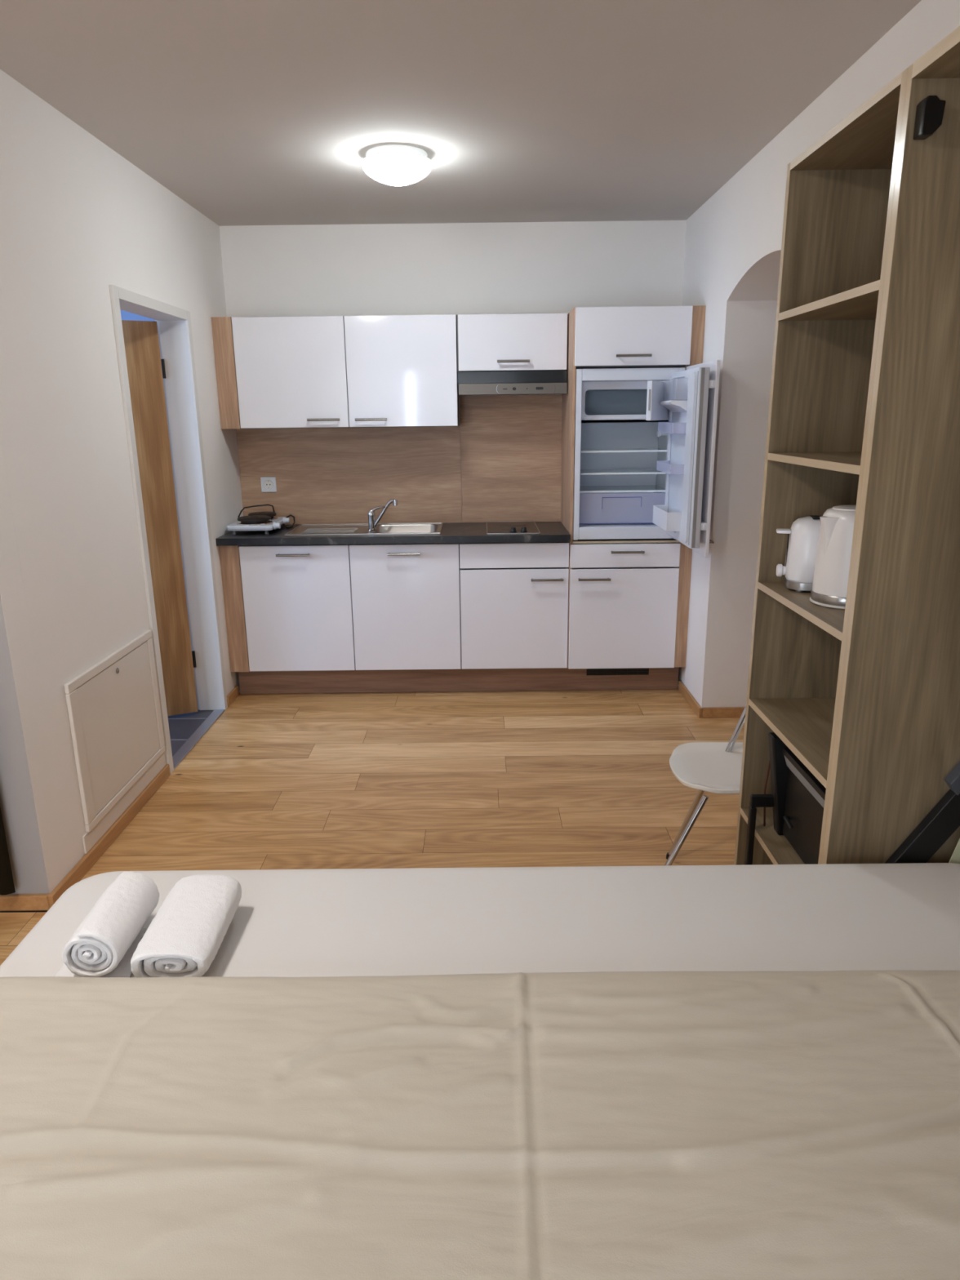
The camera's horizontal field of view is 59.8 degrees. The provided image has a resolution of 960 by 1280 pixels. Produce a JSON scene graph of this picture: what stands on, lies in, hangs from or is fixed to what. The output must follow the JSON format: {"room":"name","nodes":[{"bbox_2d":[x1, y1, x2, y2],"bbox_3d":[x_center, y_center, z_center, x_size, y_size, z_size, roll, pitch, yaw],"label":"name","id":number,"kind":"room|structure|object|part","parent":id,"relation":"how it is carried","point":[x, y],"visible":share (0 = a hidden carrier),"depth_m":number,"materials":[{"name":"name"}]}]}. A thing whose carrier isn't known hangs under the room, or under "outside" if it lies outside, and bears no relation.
{"room":"studio apartment","nodes":[
{"label":"studio apartment","id":0,"kind":"room"},
{"bbox_2d":[0,595,49,893],"bbox_3d":[-2.275,-0.364,2.480,1.700,2.569,0.130,-1,15,0],"label":"wall","id":1,"kind":"structure","parent":0,"point":[17,805],"depth_m":2.65,"materials":[{"name":"grey paint"}]},
{"bbox_2d":[0,893,49,911],"bbox_3d":[-2.260,0.868,2.739,1.700,0.055,0.018,-1,15,0],"label":"baseboard","id":2,"kind":"structure","parent":1,"relation":"attached to","point":[10,902],"depth_m":2.73,"materials":[{"name":"brown wood"}]},
{"bbox_2d":[0,69,243,893],"bbox_3d":[-1.489,-0.700,3.679,0.130,2.569,2.620,-1,15,0],"label":"wall","id":3,"kind":"structure","parent":0,"point":[78,219],"depth_m":2.91,"materials":[{"name":"paint"}]},
{"bbox_2d":[47,764,170,908],"bbox_3d":[-1.401,0.722,3.240,0.018,0.055,1.063,-1,15,0],"label":"baseboard","id":4,"kind":"structure","parent":3,"relation":"attached to","point":[88,860],"depth_m":3.13,"materials":[{"name":"brown wood"}]},
{"bbox_2d":[64,630,166,853],"bbox_3d":[-1.406,0.359,3.274,0.016,0.626,0.787,-1,15,0],"label":"access panel","id":5,"kind":"object","parent":3,"relation":"attached to","point":[113,706],"visible":1,"depth_m":3.21,"materials":[{"name":"beige metal"}]},
{"bbox_3d":[-1.408,0.323,3.281,0.012,0.487,0.635,-1,15,0],"label":"door","id":6,"kind":"part","parent":5,"relation":"part of","materials":[{"name":"beige metal"}]},
{"bbox_2d":[121,320,198,715],"bbox_3d":[-1.900,-0.527,4.123,0.820,1.988,0.157,-8,17,-24],"label":"door","id":7,"kind":"structure","parent":3,"relation":"in","point":[146,371],"depth_m":4.21,"materials":[{"name":"brown wood"}]},
{"bbox_2d":[109,284,227,773],"bbox_3d":[-1.490,-0.499,3.926,0.164,2.053,0.895,-1,15,0],"label":"trim","id":8,"kind":"structure","parent":3,"relation":"attached to","point":[173,322],"depth_m":4.20,"materials":[{"name":"white paint"}]},
{"bbox_2d":[172,709,225,769],"bbox_3d":[-1.427,0.488,4.196,0.057,0.008,0.797,-1,15,0],"label":"trim","id":9,"kind":"structure","parent":3,"relation":"attached to","point":[185,748],"depth_m":4.18,"materials":[{"name":"metal"}]},
{"bbox_2d":[226,685,239,706],"bbox_3d":[-1.401,0.317,4.727,0.018,0.055,0.212,-1,15,0],"label":"baseboard","id":10,"kind":"structure","parent":3,"relation":"attached to","point":[233,694],"depth_m":4.71,"materials":[{"name":"brown wood"}]},
{"bbox_2d":[120,310,155,320],"bbox_3d":[-2.588,-0.649,3.864,2.070,2.400,2.690,-1,15,0],"label":"wall","id":11,"kind":"structure","parent":0,"point":[125,315],"depth_m":4.82,"materials":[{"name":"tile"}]},
{"bbox_2d":[0,685,744,965],"bbox_3d":[-0.510,1.062,2.093,6.000,0.020,6.845,-1,15,0],"label":"floor","id":12,"kind":"structure","parent":0,"point":[515,778],"depth_m":3.59,"materials":[{"name":"brown wood"}]},
{"bbox_2d":[218,544,355,671],"bbox_3d":[-1.062,-0.236,4.865,0.705,0.724,0.571,-1,15,0],"label":"base cabinet","id":13,"kind":"object","parent":12,"relation":"on","point":[287,607],"visible":0.88,"depth_m":4.63,"materials":[{"name":"white laminate"}]},
{"bbox_3d":[-1.363,-0.171,4.638,0.104,0.724,0.018,-1,15,0],"label":"filler panel","id":14,"kind":"part","parent":13,"relation":"part of","materials":[{"name":"brown wood"}]},
{"bbox_3d":[-1.014,-0.461,4.529,0.179,0.014,0.042,-1,15,0],"label":"handle","id":15,"kind":"part","parent":13,"relation":"part of","materials":[{"name":"silver metal"}]},
{"bbox_2d":[215,521,570,546],"bbox_3d":[-0.467,-0.610,4.759,1.904,0.039,0.563,-1,15,0],"label":"countertop","id":16,"kind":"structure","parent":13,"relation":"on","point":[550,531],"depth_m":4.49,"materials":[{"name":"stone"}]},
{"bbox_2d":[226,504,295,534],"bbox_3d":[-1.250,-0.702,4.793,0.310,0.137,0.412,-1,15,0],"label":"hotplate","id":17,"kind":"object","parent":16,"relation":"on","point":[266,522],"visible":1,"depth_m":4.65,"materials":[{"name":"white metal"}]},
{"bbox_3d":[-1.271,-0.676,4.706,0.184,0.034,0.184,-1,15,0],"label":"burner","id":18,"kind":"part","parent":17,"relation":"part of","materials":[{"name":"metal"}]},
{"bbox_3d":[-1.271,-0.663,4.710,0.200,0.008,0.200,-1,15,0],"label":"burner trim","id":19,"kind":"part","parent":17,"relation":"part of","materials":[{"name":"silver metal"}]},
{"bbox_3d":[-1.310,-0.750,4.825,0.080,0.059,0.241,14,21,43],"label":"power cord","id":20,"kind":"part","parent":17,"relation":"part of","materials":[{"name":"black plastic"}]},
{"bbox_3d":[-1.276,-0.728,4.896,0.160,0.034,0.160,-1,15,0],"label":"burner","id":21,"kind":"part","parent":17,"relation":"part of","materials":[{"name":"metal"}]},
{"bbox_3d":[-1.133,-0.638,4.665,0.036,0.042,0.042,-1,15,0],"label":"knob","id":22,"kind":"part","parent":17,"relation":"part of","materials":[{"name":"white plastic"}]},
{"bbox_3d":[-1.133,-0.700,4.891,0.036,0.042,0.042,-1,15,0],"label":"knob","id":23,"kind":"part","parent":17,"relation":"part of","materials":[{"name":"white plastic"}]},
{"bbox_3d":[-1.123,-0.696,4.900,0.056,0.066,0.136,-1,15,0],"label":"power cord","id":24,"kind":"part","parent":17,"relation":"part of","materials":[{"name":"black plastic"}]},
{"bbox_2d":[284,522,443,544],"bbox_3d":[-0.642,-0.562,4.790,0.849,0.161,0.441,-1,15,0],"label":"sink","id":25,"kind":"object","parent":16,"relation":"in","point":[419,527],"visible":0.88,"depth_m":4.88,"materials":[{"name":"metal"}]},
{"bbox_3d":[-0.429,-0.560,4.781,0.382,0.156,0.357,-1,15,0],"label":"bowl","id":26,"kind":"part","parent":25,"relation":"part of","materials":[{"name":"metal"}]},
{"bbox_2d":[367,498,397,530],"bbox_3d":[-0.546,-0.705,4.688,0.174,0.175,0.048,-1,15,0],"label":"faucet","id":27,"kind":"object","parent":16,"relation":"on","point":[372,524],"visible":1,"depth_m":4.68,"materials":[{"name":"silver metal"}]},
{"bbox_3d":[-0.577,-0.728,4.675,0.086,0.044,0.019,2,15,9],"label":"lever","id":28,"kind":"part","parent":27,"relation":"part of","materials":[{"name":"silver metal"}]},
{"bbox_3d":[-0.532,-0.712,4.684,0.147,0.159,0.027,1,15,5],"label":"spout","id":29,"kind":"part","parent":27,"relation":"part of","materials":[{"name":"silver metal"}]},
{"bbox_2d":[485,520,540,534],"bbox_3d":[0.182,-0.653,4.758,0.291,0.031,0.512,-1,15,0],"label":"cooktop","id":30,"kind":"object","parent":16,"relation":"in","point":[526,526],"visible":1,"depth_m":4.72,"materials":[{"name":"metal"}]},
{"bbox_3d":[0.182,-0.604,4.567,0.038,0.027,0.038,-1,15,0],"label":"knob","id":31,"kind":"part","parent":30,"relation":"part of","materials":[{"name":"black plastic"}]},
{"bbox_3d":[0.240,-0.604,4.567,0.038,0.027,0.038,-1,15,0],"label":"knob","id":32,"kind":"part","parent":30,"relation":"part of","materials":[{"name":"black plastic"}]},
{"bbox_2d":[349,542,461,670],"bbox_3d":[-0.409,-0.243,4.863,0.599,0.724,0.571,-1,15,0],"label":"base cabinet","id":33,"kind":"object","parent":12,"relation":"on","point":[406,598],"visible":0.97,"depth_m":4.62,"materials":[{"name":"white laminate"}]},
{"bbox_3d":[-0.413,-0.467,4.528,0.176,0.014,0.042,-1,15,0],"label":"handle","id":34,"kind":"part","parent":33,"relation":"part of","materials":[{"name":"silver metal"}]},
{"bbox_2d":[238,666,679,693],"bbox_3d":[-0.124,0.222,4.820,2.534,0.156,0.022,-1,15,0],"label":"plinth","id":35,"kind":"object","parent":12,"relation":"on","point":[355,681],"visible":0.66,"depth_m":4.82,"materials":[{"name":"brown wood"}]},
{"bbox_2d":[0,760,959,977],"bbox_3d":[0.118,0.845,1.236,2.013,0.834,1.434,-1,15,0],"label":"bed","id":36,"kind":"object","parent":12,"relation":"on","point":[903,912],"visible":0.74,"depth_m":1.64,"materials":[{"name":"white fabric"}]},
{"bbox_2d":[53,871,159,977],"bbox_3d":[-0.687,0.524,1.534,0.139,0.113,0.202,-1,15,0],"label":"rolled towel","id":37,"kind":"object","parent":36,"relation":"on","point":[104,944],"visible":0.98,"depth_m":1.48,"materials":[{"name":"white fabric"}]},
{"bbox_2d":[130,874,241,977],"bbox_3d":[-0.539,0.532,1.551,0.140,0.085,0.235,-1,15,0],"label":"rolled towel","id":38,"kind":"object","parent":36,"relation":"on","point":[187,932],"visible":0.98,"depth_m":1.50,"materials":[{"name":"white fabric"}]},
{"bbox_2d":[0,969,959,1279],"bbox_3d":[0.091,0.767,0.983,1.985,0.199,1.007,-1,15,0],"label":"bedspread","id":39,"kind":"object","parent":36,"relation":"on","point":[678,1125],"visible":1,"depth_m":1.10,"materials":[{"name":"beige fabric"}]},
{"bbox_3d":[0.117,0.760,1.196,2.013,0.180,1.402,-1,15,0],"label":"mattress","id":40,"kind":"part","parent":36,"relation":"part of","materials":[{"name":"white fabric"}]},
{"bbox_3d":[0.984,0.403,1.845,0.196,0.289,0.025,-1,15,0],"label":"lift arm","id":41,"kind":"part","parent":36,"relation":"part of","materials":[{"name":"black metal"}]},
{"bbox_2d":[459,542,568,669],"bbox_3d":[0.191,-0.249,4.861,0.599,0.724,0.571,-1,15,0],"label":"base cabinet","id":42,"kind":"object","parent":12,"relation":"on","point":[514,596],"visible":0.96,"depth_m":4.62,"materials":[{"name":"white laminate"}]},
{"bbox_3d":[0.187,-0.461,4.559,0.596,0.135,0.018,-1,15,0],"label":"panel","id":43,"kind":"part","parent":42,"relation":"part of","materials":[{"name":"white laminate"}]},
{"bbox_3d":[0.367,-0.329,4.565,0.177,0.014,0.042,-1,15,0],"label":"handle","id":44,"kind":"part","parent":42,"relation":"part of","materials":[{"name":"silver metal"}]},
{"bbox_2d":[560,305,720,668],"bbox_3d":[0.818,-0.759,4.449,0.666,1.909,1.098,-1,15,0],"label":"tall cabinet","id":45,"kind":"object","parent":12,"relation":"on","point":[619,618],"visible":0.85,"depth_m":4.54,"materials":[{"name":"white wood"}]},
{"bbox_3d":[0.492,-0.830,4.724,0.016,1.909,0.530,-1,15,0],"label":"panel","id":46,"kind":"part","parent":45,"relation":"part of","materials":[{"name":"brown wood"}]},
{"bbox_3d":[0.622,-0.330,4.545,0.175,0.014,0.042,-1,15,0],"label":"handle","id":47,"kind":"part","parent":45,"relation":"part of","materials":[{"name":"silver metal"}]},
{"bbox_3d":[0.792,-0.116,4.634,0.594,0.567,0.018,-1,15,0],"label":"door","id":48,"kind":"part","parent":45,"relation":"part of","materials":[{"name":"white laminate"}]},
{"bbox_3d":[0.788,-0.459,4.540,0.594,0.127,0.018,-1,15,0],"label":"drawer","id":49,"kind":"part","parent":45,"relation":"part of","materials":[{"name":"white laminate"}]},
{"bbox_3d":[0.792,-0.534,4.539,0.578,0.012,0.022,-1,15,0],"label":"rail","id":50,"kind":"part","parent":45,"relation":"part of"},
{"bbox_3d":[0.795,-0.475,4.506,0.178,0.014,0.042,-1,15,0],"label":"handle","id":51,"kind":"part","parent":45,"relation":"part of","materials":[{"name":"silver metal"}]},
{"bbox_3d":[0.778,-1.544,4.245,0.590,0.282,0.018,-1,15,0],"label":"flap door","id":52,"kind":"part","parent":45,"relation":"part of","materials":[{"name":"white laminate"}]},
{"bbox_3d":[0.780,-1.444,4.242,0.179,0.014,0.042,-1,15,0],"label":"handle","id":53,"kind":"part","parent":45,"relation":"part of","materials":[{"name":"silver metal"}]},
{"bbox_2d":[573,367,710,548],"bbox_3d":[0.781,-0.963,4.379,0.561,0.886,1.070,-1,15,0],"label":"refrigerator","id":54,"kind":"object","parent":45,"relation":"in","point":[640,433],"visible":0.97,"depth_m":4.51,"materials":[{"name":"white plastic"}]},
{"bbox_3d":[0.783,-0.809,4.548,0.496,0.010,0.025,-1,15,0],"label":"shelf trim","id":55,"kind":"part","parent":54,"relation":"part of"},
{"bbox_3d":[0.782,-0.902,4.523,0.496,0.010,0.012,-1,15,0],"label":"shelf trim","id":56,"kind":"part","parent":54,"relation":"part of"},
{"bbox_3d":[0.781,-1.015,4.493,0.496,0.010,0.012,-1,15,0],"label":"shelf trim","id":57,"kind":"part","parent":54,"relation":"part of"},
{"bbox_2d":[581,380,670,422],"bbox_3d":[0.778,-1.259,4.414,0.498,0.211,0.727,-1,15,0],"label":"freezer","id":58,"kind":"object","parent":54,"relation":"in","point":[602,401],"depth_m":4.45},
{"bbox_2d":[659,400,687,412],"bbox_3d":[0.944,-1.151,4.116,0.085,0.055,0.340,-1,15,0],"label":"shelf","id":59,"kind":"object","parent":54,"relation":"attached to","point":[673,406],"depth_m":4.04,"materials":[{"name":"white plastic"}]},
{"bbox_3d":[1.016,-0.905,4.132,0.048,0.821,0.558,-1,15,0],"label":"fridge door","id":60,"kind":"part","parent":54,"relation":"part of","materials":[{"name":"white plastic"}]},
{"bbox_3d":[1.076,-0.839,4.732,0.016,1.909,0.511,-1,15,0],"label":"panel","id":61,"kind":"part","parent":45,"relation":"part of","materials":[{"name":"wood"}]},
{"bbox_3d":[1.118,-0.769,4.475,0.066,1.909,0.018,-1,15,0],"label":"filler panel","id":62,"kind":"part","parent":45,"relation":"part of","materials":[{"name":"brown wood"}]},
{"bbox_3d":[1.076,-0.901,4.145,0.016,0.896,0.585,-1,15,0],"label":"fridge panel","id":63,"kind":"part","parent":45,"relation":"part of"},
{"bbox_2d":[664,705,746,865],"bbox_3d":[0.797,0.409,2.724,0.605,0.880,0.390,-1,15,0],"label":"chair","id":64,"kind":"object","parent":12,"relation":"on","point":[715,767],"visible":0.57,"depth_m":2.74,"materials":[{"name":"white plastic"}]},
{"bbox_3d":[0.742,0.594,2.919,0.159,0.408,0.019,9,18,31],"label":"leg","id":65,"kind":"part","parent":64,"relation":"part of","materials":[{"name":"silver metal"}]},
{"bbox_3d":[0.605,0.677,2.618,0.203,0.410,0.019,-1,15,-3],"label":"leg","id":66,"kind":"part","parent":64,"relation":"part of","materials":[{"name":"silver metal"}]},
{"bbox_3d":[0.832,0.398,2.721,0.412,0.072,0.390,-1,15,0],"label":"seat","id":67,"kind":"part","parent":64,"relation":"part of","materials":[{"name":"white plastic"}]},
{"bbox_2d":[733,68,906,865],"bbox_3d":[0.963,-0.071,2.068,0.370,2.146,0.602,-1,15,0],"label":"open shelf unit","id":68,"kind":"object","parent":12,"relation":"on","point":[839,192],"visible":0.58,"depth_m":2.17,"materials":[{"name":"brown wood"}]},
{"bbox_3d":[0.967,0.586,2.246,0.364,0.018,0.564,-1,15,0],"label":"shelf","id":69,"kind":"part","parent":68,"relation":"part of","materials":[{"name":"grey wood"}]},
{"bbox_2d":[744,732,826,864],"bbox_3d":[0.826,0.590,2.211,0.130,0.600,0.450,-1,15,0],"label":"folding table","id":70,"kind":"object","parent":68,"relation":"in","point":[797,798],"visible":0.51,"depth_m":2.25,"materials":[{"name":"black metal"}]},
{"bbox_3d":[0.842,0.402,2.325,0.091,0.298,0.040,-1,15,0],"label":"leg","id":71,"kind":"part","parent":70,"relation":"part of","materials":[{"name":"black metal"}]},
{"bbox_3d":[0.840,0.343,2.113,0.035,0.018,0.335,-1,15,0],"label":"rail","id":72,"kind":"part","parent":70,"relation":"part of","materials":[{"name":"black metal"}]},
{"bbox_3d":[0.964,0.251,2.155,0.364,0.018,0.564,-1,15,0],"label":"shelf","id":73,"kind":"part","parent":68,"relation":"part of","materials":[{"name":"grey wood"}]},
{"bbox_2d":[776,515,821,591],"bbox_3d":[0.923,-0.229,2.206,0.274,0.191,0.140,3,16,14],"label":"toaster","id":74,"kind":"object","parent":68,"relation":"on","point":[798,569],"visible":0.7,"depth_m":2.17,"materials":[{"name":"white paint"}]},
{"bbox_3d":[0.812,-0.187,2.242,0.030,0.034,0.034,3,16,14],"label":"knob","id":75,"kind":"part","parent":74,"relation":"part of","materials":[{"name":"white paint"}]},
{"bbox_3d":[0.806,-0.289,2.216,0.036,0.009,0.034,3,16,14],"label":"lever","id":76,"kind":"part","parent":74,"relation":"part of","materials":[{"name":"white paint"}]},
{"bbox_3d":[0.960,-0.082,2.064,0.364,0.018,0.564,-1,15,0],"label":"shelf","id":77,"kind":"part","parent":68,"relation":"part of","materials":[{"name":"grey wood"}]},
{"bbox_3d":[0.956,-0.422,1.972,0.364,0.018,0.564,-1,15,0],"label":"shelf","id":78,"kind":"part","parent":68,"relation":"part of","materials":[{"name":"grey wood"}]},
{"bbox_3d":[0.952,-0.760,1.880,0.364,0.018,0.564,-1,15,0],"label":"shelf","id":79,"kind":"part","parent":68,"relation":"part of","materials":[{"name":"grey wood"}]},
{"bbox_2d":[809,505,856,609],"bbox_3d":[0.910,-0.206,2.033,0.181,0.238,0.163,5,16,20],"label":"kettle","id":80,"kind":"object","parent":68,"relation":"on","point":[831,573],"visible":0.56,"depth_m":1.99,"materials":[{"name":"white paint"}]},
{"bbox_3d":[0.828,-0.249,2.000,0.038,0.091,0.060,-5,16,-17],"label":"spout","id":81,"kind":"part","parent":80,"relation":"part of","materials":[{"name":"white paint"}]},
{"bbox_3d":[0.900,-0.318,2.005,0.100,0.007,0.100,-1,15,0],"label":"lid","id":82,"kind":"part","parent":80,"relation":"part of","materials":[{"name":"white paint"}]},
{"bbox_3d":[0.951,-1.097,1.788,0.370,0.018,0.564,-1,15,0],"label":"panel","id":83,"kind":"part","parent":68,"relation":"part of","materials":[{"name":"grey wood"}]},
{"bbox_3d":[0.963,0.006,1.786,0.370,2.146,0.018,-1,15,0],"label":"panel","id":84,"kind":"part","parent":68,"relation":"part of","materials":[{"name":"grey wood"}]},
{"bbox_2d":[822,26,959,864],"bbox_3d":[0.963,0.207,1.049,0.370,2.146,1.509,-1,15,0],"label":"tall cabinet","id":85,"kind":"object","parent":12,"relation":"on","point":[897,737],"visible":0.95,"depth_m":1.69,"materials":[{"name":"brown wood"}]},
{"bbox_3d":[0.951,-0.817,0.771,0.370,0.024,1.466,-1,15,0],"label":"panel","id":86,"kind":"part","parent":85,"relation":"part of","materials":[{"name":"grey wood"}]},
{"bbox_2d":[219,220,686,568],"bbox_3d":[-0.152,-1.074,4.997,2.804,2.569,0.120,-1,15,0],"label":"wall","id":87,"kind":"structure","parent":0,"point":[503,268],"depth_m":4.66,"materials":[{"name":"paint"}]},
{"bbox_2d":[210,315,349,429],"bbox_3d":[-1.077,-1.478,4.646,0.705,0.578,0.341,-1,15,0],"label":"upper cabinet","id":88,"kind":"object","parent":87,"relation":"attached to","point":[273,372],"visible":0.91,"depth_m":4.52,"materials":[{"name":"white laminate"}]},
{"bbox_3d":[-1.377,-1.480,4.667,0.104,0.578,0.300,-1,15,0],"label":"filler panel","id":89,"kind":"part","parent":88,"relation":"part of","materials":[{"name":"brown wood"}]},
{"bbox_3d":[-0.854,-1.205,4.565,0.177,0.014,0.042,-1,15,0],"label":"handle","id":90,"kind":"part","parent":88,"relation":"part of","materials":[{"name":"silver metal"}]},
{"bbox_2d":[235,425,462,524],"bbox_3d":[-0.767,-0.974,4.957,1.310,0.565,0.010,-1,15,0],"label":"backsplash panel","id":91,"kind":"object","parent":87,"relation":"attached to","point":[323,475],"visible":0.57,"depth_m":4.95,"materials":[{"name":"brown wood"}]},
{"bbox_2d":[260,476,276,492],"bbox_3d":[-1.256,-0.923,4.959,0.089,0.087,0.012,-1,15,0],"label":"power socket","id":92,"kind":"object","parent":91,"relation":"attached to","point":[268,483],"visible":1,"depth_m":4.96,"materials":[{"name":"white plastic"}]},
{"bbox_2d":[343,314,459,427],"bbox_3d":[-0.424,-1.486,4.644,0.599,0.578,0.341,-1,15,0],"label":"upper cabinet","id":93,"kind":"object","parent":87,"relation":"attached to","point":[402,370],"visible":1,"depth_m":4.52,"materials":[{"name":"white laminate"}]},
{"bbox_3d":[-0.594,-1.206,4.565,0.174,0.014,0.042,-1,15,0],"label":"handle","id":94,"kind":"part","parent":93,"relation":"part of","materials":[{"name":"silver metal"}]},
{"bbox_2d":[459,394,562,522],"bbox_3d":[0.185,-1.065,4.932,0.594,0.732,0.010,-1,15,0],"label":"backsplash panel","id":95,"kind":"object","parent":87,"relation":"attached to","point":[511,445],"visible":1,"depth_m":4.93,"materials":[{"name":"brown wood"}]},
{"bbox_2d":[456,313,567,372],"bbox_3d":[0.171,-1.631,4.604,0.592,0.290,0.341,-1,15,0],"label":"upper cabinet","id":96,"kind":"object","parent":87,"relation":"attached to","point":[515,342],"visible":0.97,"depth_m":4.48,"materials":[{"name":"white laminate"}]},
{"bbox_3d":[0.179,-1.498,4.486,0.175,0.014,0.042,-1,15,0],"label":"handle","id":97,"kind":"part","parent":96,"relation":"part of","materials":[{"name":"silver metal"}]},
{"bbox_2d":[457,370,567,395],"bbox_3d":[0.176,-1.431,4.664,0.593,0.122,0.316,-1,15,0],"label":"extractor hood","id":98,"kind":"object","parent":87,"relation":"attached to","point":[522,382],"visible":1,"depth_m":4.53,"materials":[{"name":"metal"}]},
{"bbox_3d":[0.179,-1.365,4.540,0.588,0.060,0.036,-1,15,0],"label":"panel","id":99,"kind":"part","parent":98,"relation":"part of","materials":[{"name":"metal"}]},
{"bbox_2d":[0,0,921,226],"bbox_3d":[-0.340,-1.480,1.415,5.800,0.100,6.820,-1,15,0],"label":"ceiling","id":100,"kind":"structure","parent":0,"point":[247,112],"depth_m":2.70,"materials":[{"name":"paint"}]},
{"bbox_2d":[0,807,15,894],"bbox_3d":[-2.117,-0.345,2.371,1.215,2.415,0.024,-1,15,0],"label":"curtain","id":101,"kind":"object","parent":100,"relation":"hanging from","point":[6,882],"visible":1,"depth_m":2.66,"materials":[{"name":"brown fabric"}]},
{"bbox_2d":[361,144,431,186],"bbox_3d":[-0.335,-1.905,3.382,0.285,0.114,0.285,-1,15,0],"label":"ceiling lamp","id":102,"kind":"object","parent":100,"relation":"attached to","point":[395,165],"visible":1,"depth_m":3.29,"materials":[{"name":"white glass"}]},
{"bbox_2d":[586,667,648,675],"bbox_3d":[0.791,0.180,4.800,0.358,0.045,0.005,-1,15,0],"label":"floor vent","id":103,"kind":"object","parent":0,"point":[640,671],"depth_m":4.80,"materials":[{"name":"black plastic"}]},
{"bbox_2d":[678,0,959,707],"bbox_3d":[1.425,-0.209,1.750,0.550,2.569,6.600,-1,15,0],"label":"wall","id":104,"kind":"structure","parent":0,"point":[733,242],"depth_m":3.97,"materials":[{"name":"paint"}]},
{"bbox_2d":[678,680,702,718],"bbox_3d":[1.155,0.323,4.597,0.018,0.055,0.465,-1,15,0],"label":"baseboard","id":105,"kind":"structure","parent":104,"relation":"attached to","point":[692,702],"depth_m":4.55,"materials":[{"name":"brown wood"}]},
{"bbox_2d":[702,706,745,717],"bbox_3d":[1.439,0.378,4.380,0.550,0.055,0.018,-1,15,0],"label":"baseboard","id":106,"kind":"structure","parent":104,"relation":"attached to","point":[709,712],"depth_m":4.37,"materials":[{"name":"brown wood"}]}
]}

